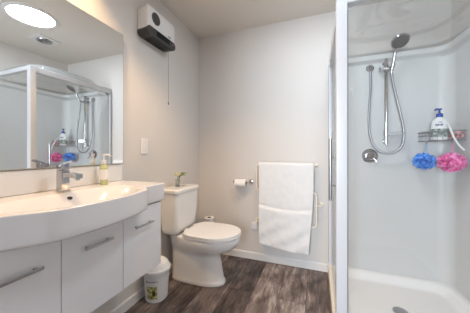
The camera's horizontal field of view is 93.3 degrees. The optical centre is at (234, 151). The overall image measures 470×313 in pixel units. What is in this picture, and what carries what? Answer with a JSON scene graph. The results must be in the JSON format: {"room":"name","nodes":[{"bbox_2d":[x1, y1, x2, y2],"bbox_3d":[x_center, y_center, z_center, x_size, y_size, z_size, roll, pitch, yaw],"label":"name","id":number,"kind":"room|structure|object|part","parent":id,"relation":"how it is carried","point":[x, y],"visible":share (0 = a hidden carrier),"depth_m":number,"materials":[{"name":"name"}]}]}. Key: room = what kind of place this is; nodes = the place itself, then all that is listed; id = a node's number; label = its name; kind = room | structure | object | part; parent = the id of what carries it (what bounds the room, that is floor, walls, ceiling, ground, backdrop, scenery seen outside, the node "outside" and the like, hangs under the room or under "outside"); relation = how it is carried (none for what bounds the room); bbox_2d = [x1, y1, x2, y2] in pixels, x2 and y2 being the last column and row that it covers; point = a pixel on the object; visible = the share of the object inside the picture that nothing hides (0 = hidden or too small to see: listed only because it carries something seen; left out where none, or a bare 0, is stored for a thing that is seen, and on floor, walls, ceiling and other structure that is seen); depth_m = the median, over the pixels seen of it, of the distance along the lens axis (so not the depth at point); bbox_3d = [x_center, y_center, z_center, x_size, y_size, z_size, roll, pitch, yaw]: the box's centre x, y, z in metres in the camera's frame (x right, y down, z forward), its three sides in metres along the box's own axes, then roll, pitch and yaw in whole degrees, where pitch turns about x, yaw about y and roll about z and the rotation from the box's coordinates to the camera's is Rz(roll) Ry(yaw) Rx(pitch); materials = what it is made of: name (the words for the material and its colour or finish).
{"room":"bathroom","nodes":[
{"label":"bathroom","id":0,"kind":"room"},
{"bbox_2d":[0,0,198,312],"bbox_3d":[-0.903,-0.091,1.334,0.100,2.400,2.777,0,0,20],"label":"wall","id":1,"kind":"structure","parent":0,"point":[171,131],"depth_m":1.86,"materials":[{"name":"grey paint"}]},
{"bbox_2d":[0,164,121,196],"bbox_3d":[-0.931,0.137,1.097,0.009,0.108,0.903,0,0,20],"label":"backsplash","id":2,"kind":"structure","parent":1,"relation":"attached to","point":[12,183],"depth_m":1.08,"materials":[{"name":"white plastic"}]},
{"bbox_2d":[0,0,122,170],"bbox_3d":[-0.934,-0.362,1.070,0.018,0.882,0.960,0,0,20],"label":"wall mirror","id":3,"kind":"object","parent":1,"relation":"attached to","point":[61,66],"visible":1,"depth_m":1.13,"materials":[{"name":"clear mirror"}]},
{"bbox_2d":[0,201,160,312],"bbox_3d":[-0.761,0.497,1.033,0.373,0.384,0.860,0,0,20],"label":"vanity cabinet","id":4,"kind":"object","parent":1,"relation":"attached to","point":[78,274],"visible":0.84,"depth_m":0.92,"materials":[{"name":"white paint"}]},
{"bbox_3d":[-0.694,0.401,0.709,0.024,0.011,0.136,0,0,20],"label":"handle","id":5,"kind":"part","parent":4,"relation":"part of","materials":[{"name":"silver metal"}]},
{"bbox_3d":[-0.716,0.497,0.711,0.018,0.383,0.284,0,0,20],"label":"door","id":6,"kind":"part","parent":4,"relation":"part of","materials":[{"name":"white paint"}]},
{"bbox_2d":[0,180,163,251],"bbox_3d":[-0.715,0.248,1.013,0.473,0.110,0.895,0,0,20],"label":"basin","id":7,"kind":"object","parent":4,"relation":"in","point":[45,217],"visible":0.97,"depth_m":0.86,"materials":[{"name":"white ceramic"}]},
{"bbox_2d":[55,160,82,192],"bbox_3d":[-0.796,0.116,1.067,0.141,0.154,0.046,0,0,20],"label":"tap","id":8,"kind":"object","parent":7,"relation":"on","point":[63,175],"visible":1,"depth_m":1.06,"materials":[{"name":"silver metal"}]},
{"bbox_3d":[-0.812,0.062,1.073,0.095,0.047,0.040,0,0,20],"label":"lever","id":9,"kind":"part","parent":8,"relation":"part of","materials":[{"name":"silver metal"}]},
{"bbox_3d":[-0.775,0.116,1.059,0.097,0.034,0.031,0,0,20],"label":"spout","id":10,"kind":"part","parent":8,"relation":"part of","materials":[{"name":"silver metal"}]},
{"bbox_2d":[100,154,110,184],"bbox_3d":[-0.775,0.102,1.322,0.061,0.182,0.045,0,0,20],"label":"soap dispenser","id":11,"kind":"object","parent":7,"relation":"on","point":[103,168],"visible":1,"depth_m":1.31,"materials":[{"name":"beige plastic"}]},
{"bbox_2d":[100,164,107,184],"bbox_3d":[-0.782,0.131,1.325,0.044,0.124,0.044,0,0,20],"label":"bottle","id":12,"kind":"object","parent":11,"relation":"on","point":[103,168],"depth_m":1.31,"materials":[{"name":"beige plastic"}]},
{"bbox_3d":[-0.617,0.497,0.979,0.018,0.383,0.284,0,0,20],"label":"door","id":13,"kind":"part","parent":4,"relation":"part of","materials":[{"name":"white paint"}]},
{"bbox_3d":[-0.596,0.401,0.975,0.024,0.011,0.136,0,0,20],"label":"handle","id":14,"kind":"part","parent":4,"relation":"part of","materials":[{"name":"silver metal"}]},
{"bbox_3d":[-0.518,0.497,1.248,0.018,0.383,0.284,0,0,20],"label":"door","id":15,"kind":"part","parent":4,"relation":"part of","materials":[{"name":"white paint"}]},
{"bbox_3d":[-0.502,0.401,1.229,0.024,0.011,0.136,0,0,20],"label":"handle","id":16,"kind":"part","parent":4,"relation":"part of","materials":[{"name":"silver metal"}]},
{"bbox_2d":[109,264,172,312],"bbox_3d":[-0.850,1.073,1.315,0.012,0.072,2.577,0,0,20],"label":"baseboard","id":17,"kind":"structure","parent":1,"relation":"attached to","point":[129,302],"depth_m":1.59,"materials":[{"name":"white paint"}]},
{"bbox_2d":[141,138,147,153],"bbox_3d":[-0.699,-0.045,1.719,0.013,0.118,0.072,0,0,20],"label":"light switch","id":18,"kind":"object","parent":1,"relation":"attached to","point":[144,142],"visible":1,"depth_m":1.71,"materials":[{"name":"white plastic"}]},
{"bbox_2d":[138,4,174,104],"bbox_3d":[-0.621,-0.745,1.787,0.114,0.693,0.339,0,0,20],"label":"heater","id":19,"kind":"object","parent":1,"relation":"attached to","point":[153,27],"visible":1,"depth_m":1.71,"materials":[{"name":"white plastic"}]},
{"bbox_2d":[145,31,169,50],"bbox_3d":[-0.612,-0.895,1.784,0.094,0.058,0.213,0,0,20],"label":"grille","id":20,"kind":"object","parent":19,"relation":"attached to","point":[157,39],"depth_m":1.76,"materials":[{"name":"black plastic"}]},
{"bbox_3d":[-0.561,-0.634,1.870,0.010,0.472,0.010,0,0,20],"label":"pull cord","id":21,"kind":"part","parent":19,"relation":"part of","materials":[{"name":"grey fabric"}]},
{"bbox_2d":[125,254,331,312],"bbox_3d":[0.199,1.159,0.927,2.450,0.100,2.777,0,0,20],"label":"floor","id":22,"kind":"structure","parent":0,"point":[251,285],"depth_m":1.73,"materials":[{"name":"brown wood"}]},
{"bbox_2d":[143,256,170,303],"bbox_3d":[-0.600,0.960,1.698,0.210,0.296,0.210,0,0,20],"label":"waste bin","id":23,"kind":"object","parent":22,"relation":"on","point":[156,280],"visible":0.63,"depth_m":1.62,"materials":[{"name":"white plastic"}]},
{"bbox_3d":[-0.600,0.853,1.698,0.210,0.082,0.210,0,0,20],"label":"bin lid","id":24,"kind":"part","parent":23,"relation":"part of","materials":[{"name":"white plastic"}]},
{"bbox_2d":[161,184,240,286],"bbox_3d":[-0.273,0.707,1.932,0.663,0.803,0.391,0,0,20],"label":"toilet","id":25,"kind":"object","parent":22,"relation":"on","point":[198,248],"visible":0.95,"depth_m":1.85,"materials":[{"name":"white ceramic"}]},
{"bbox_2d":[173,172,184,185],"bbox_3d":[-0.489,0.247,1.991,0.075,0.127,0.152,0,0,36],"label":"flower vase","id":26,"kind":"object","parent":25,"relation":"on","point":[182,173],"visible":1,"depth_m":1.97,"materials":[{"name":"clear glass"}]},
{"bbox_3d":[-0.495,0.329,2.002,0.198,0.034,0.368,0,0,20],"label":"cistern lid","id":27,"kind":"part","parent":25,"relation":"part of","materials":[{"name":"white ceramic"}]},
{"bbox_3d":[-0.179,0.697,1.905,0.462,0.017,0.372,0,0,20],"label":"seat","id":28,"kind":"part","parent":25,"relation":"part of","materials":[{"name":"white plastic"}]},
{"bbox_3d":[-0.178,0.674,1.905,0.465,0.024,0.376,0,0,20],"label":"lid","id":29,"kind":"part","parent":25,"relation":"part of","materials":[{"name":"white plastic"}]},
{"bbox_2d":[328,0,378,312],"bbox_3d":[1.109,0.137,1.477,0.922,1.945,0.912,0,0,20],"label":"shower door frame","id":30,"kind":"structure","parent":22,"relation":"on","point":[338,55],"depth_m":1.20,"materials":[{"name":"grey metal"}]},
{"bbox_3d":[0.722,1.069,1.639,0.031,0.080,0.850,0,0,20],"label":"door sill","id":31,"kind":"part","parent":30,"relation":"part of","materials":[{"name":"beige"}]},
{"bbox_3d":[0.743,-0.808,1.638,0.047,0.055,0.863,0,0,20],"label":"rail","id":32,"kind":"part","parent":30,"relation":"part of","materials":[{"name":"grey metal"}]},
{"bbox_3d":[0.592,0.106,1.345,0.044,0.375,0.017,0,0,20],"label":"door handle","id":33,"kind":"part","parent":30,"relation":"part of","materials":[{"name":"silver metal"}]},
{"bbox_3d":[0.581,0.097,1.212,0.056,1.866,0.048,0,0,20],"label":"corner post","id":34,"kind":"part","parent":30,"relation":"part of","materials":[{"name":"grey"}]},
{"bbox_3d":[0.974,-0.816,1.067,0.890,0.040,0.044,0,0,20],"label":"rail","id":35,"kind":"part","parent":30,"relation":"part of","materials":[{"name":"grey metal"}]},
{"bbox_2d":[332,265,469,312],"bbox_3d":[1.137,1.070,1.472,0.861,0.078,0.897,0,0,20],"label":"shower tray","id":36,"kind":"object","parent":22,"relation":"on","point":[368,291],"visible":0.81,"depth_m":1.67,"materials":[{"name":"white plastic"}]},
{"bbox_3d":[-0.279,0.901,2.395,0.120,0.414,0.120,0,0,20],"label":"stand","id":37,"kind":"object","parent":22,"relation":"on","visible":0},
{"bbox_3d":[-0.279,0.987,2.395,0.108,0.112,0.108,0,0,20],"label":"toilet roll","id":38,"kind":"object","parent":37,"relation":"on","visible":0},
{"bbox_3d":[-0.279,0.874,2.395,0.108,0.112,0.108,0,0,20],"label":"toilet roll","id":39,"kind":"object","parent":38,"relation":"on","visible":0},
{"bbox_2d":[204,216,213,221],"bbox_3d":[-0.279,0.761,2.395,0.108,0.112,0.108,0,0,20],"label":"toilet roll","id":40,"kind":"object","parent":39,"relation":"on","point":[206,219],"visible":0.36,"depth_m":2.36,"materials":[{"name":"white paper"}]},
{"bbox_2d":[159,0,387,37],"bbox_3d":[0.199,-1.341,0.927,2.450,0.100,2.777,0,0,20],"label":"ceiling","id":41,"kind":"structure","parent":0,"point":[204,18],"depth_m":2.05,"materials":[{"name":"beige paint"}]},
{"bbox_2d":[199,0,450,264],"bbox_3d":[0.663,-0.091,2.182,2.250,2.400,0.100,0,0,20],"label":"wall","id":42,"kind":"structure","parent":0,"point":[263,90],"depth_m":2.22,"materials":[{"name":"grey paint"}]},
{"bbox_2d":[252,222,257,229],"bbox_3d":[0.205,0.759,2.287,0.062,0.070,0.019,0,0,20],"label":"power outlet","id":43,"kind":"object","parent":42,"relation":"attached to","point":[254,224],"visible":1,"depth_m":2.28,"materials":[{"name":"white plastic"}]},
{"bbox_2d":[223,249,327,271],"bbox_3d":[0.228,1.073,2.283,1.340,0.072,0.012,0,0,20],"label":"baseboard","id":44,"kind":"structure","parent":42,"relation":"attached to","point":[311,265],"depth_m":2.20,"materials":[{"name":"white paint"}]},
{"bbox_2d":[255,163,323,227],"bbox_3d":[0.506,0.406,2.142,0.651,0.599,0.082,0,0,20],"label":"towel rail","id":45,"kind":"object","parent":42,"relation":"attached to","point":[316,164],"visible":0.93,"depth_m":2.02,"materials":[{"name":"beige"}]},
{"bbox_2d":[259,162,313,254],"bbox_3d":[0.478,0.523,2.106,0.513,0.848,0.088,0,0,20],"label":"bath towel","id":46,"kind":"object","parent":45,"relation":"hanging from","point":[286,190],"visible":1,"depth_m":2.08,"materials":[{"name":"white fabric"}]},
{"bbox_2d":[366,33,409,153],"bbox_3d":[1.223,-0.430,1.778,0.260,0.902,0.250,0,0,20],"label":"shower","id":47,"kind":"object","parent":42,"relation":"attached to","point":[399,41],"visible":1,"depth_m":1.83,"materials":[{"name":"silver metal"}]},
{"bbox_3d":[1.260,-0.421,1.850,0.026,0.710,0.027,0,0,20],"label":"slide rail","id":48,"kind":"part","parent":47,"relation":"part of","materials":[{"name":"silver metal"}]},
{"bbox_2d":[383,130,402,135],"bbox_3d":[1.300,-0.156,1.821,0.135,0.050,0.072,0,0,20],"label":"soap tray","id":49,"kind":"object","parent":47,"relation":"on","point":[385,132],"depth_m":1.82,"materials":[{"name":"clear plastic"}]},
{"bbox_2d":[348,27,469,301],"bbox_3d":[1.162,0.116,1.476,0.824,1.877,0.878,0,0,20],"label":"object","id":50,"kind":"structure","parent":42,"relation":"attached to","point":[404,219],"depth_m":1.83,"materials":[{"name":"grey plastic"}]},
{"bbox_2d":[362,149,377,162],"bbox_3d":[1.162,0.034,1.902,0.124,0.124,0.060,0,0,20],"label":"shower mixer","id":51,"kind":"object","parent":50,"relation":"attached to","point":[369,155],"visible":1,"depth_m":1.91,"materials":[{"name":"silver metal"}]},
{"bbox_3d":[1.167,0.047,1.894,0.084,0.094,0.049,0,0,20],"label":"lever","id":52,"kind":"part","parent":51,"relation":"part of","materials":[{"name":"silver metal"}]},
{"bbox_3d":[0.085,0.309,2.297,0.202,0.052,0.083,0,0,20],"label":"toilet roll holder","id":53,"kind":"object","parent":42,"relation":"attached to","visible":0},
{"bbox_2d":[234,179,246,186],"bbox_3d":[0.059,0.319,2.276,0.115,0.080,0.080,0,0,20],"label":"toilet roll","id":54,"kind":"object","parent":53,"relation":"on","point":[238,182],"visible":0.97,"depth_m":2.25,"materials":[{"name":"white paper"}]},
{"bbox_2d":[451,0,469,40],"bbox_3d":[1.302,-0.091,0.520,0.100,2.400,2.777,0,0,20],"label":"wall","id":55,"kind":"structure","parent":0,"point":[460,9],"depth_m":1.65,"materials":[{"name":"grey paint"}]},
{"bbox_2d":[418,124,466,150],"bbox_3d":[1.541,-0.107,1.648,0.213,0.196,0.274,0,0,20],"label":"basket","id":56,"kind":"object","parent":55,"relation":"attached to","point":[419,133],"depth_m":1.60,"materials":[{"name":"silver metal"}]},
{"bbox_2d":[412,145,437,169],"bbox_3d":[1.464,0.038,1.717,0.156,0.198,0.154,0,0,20],"label":"bath pouf","id":57,"kind":"object","parent":56,"relation":"hanging from","point":[424,161],"visible":0.99,"depth_m":1.68,"materials":[{"name":"blue plastic"}]},
{"bbox_2d":[431,108,448,139],"bbox_3d":[1.528,-0.208,1.658,0.098,0.236,0.069,0,0,20],"label":"pump bottle","id":58,"kind":"object","parent":56,"relation":"in","point":[439,123],"visible":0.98,"depth_m":1.64,"materials":[{"name":"white plastic"}]},
{"bbox_2d":[436,143,467,171],"bbox_3d":[1.530,0.041,1.573,0.161,0.204,0.162,0,0,20],"label":"bath pouf","id":59,"kind":"object","parent":56,"relation":"hanging from","point":[449,162],"visible":1,"depth_m":1.54,"materials":[{"name":"pink plastic"}]},
{"bbox_3d":[1.542,-0.107,1.560,0.043,0.196,0.104,0,0,-16],"label":"back brush handle","id":60,"kind":"part","parent":56,"relation":"part of","materials":[{"name":"white plastic"}]},
{"bbox_2d":[449,131,465,139],"bbox_3d":[1.594,-0.122,1.613,0.038,0.062,0.124,0,0,-18],"label":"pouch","id":61,"kind":"object","parent":56,"relation":"in","point":[458,136],"visible":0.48,"depth_m":1.58,"materials":[{"name":"pink plastic"}]}
]}

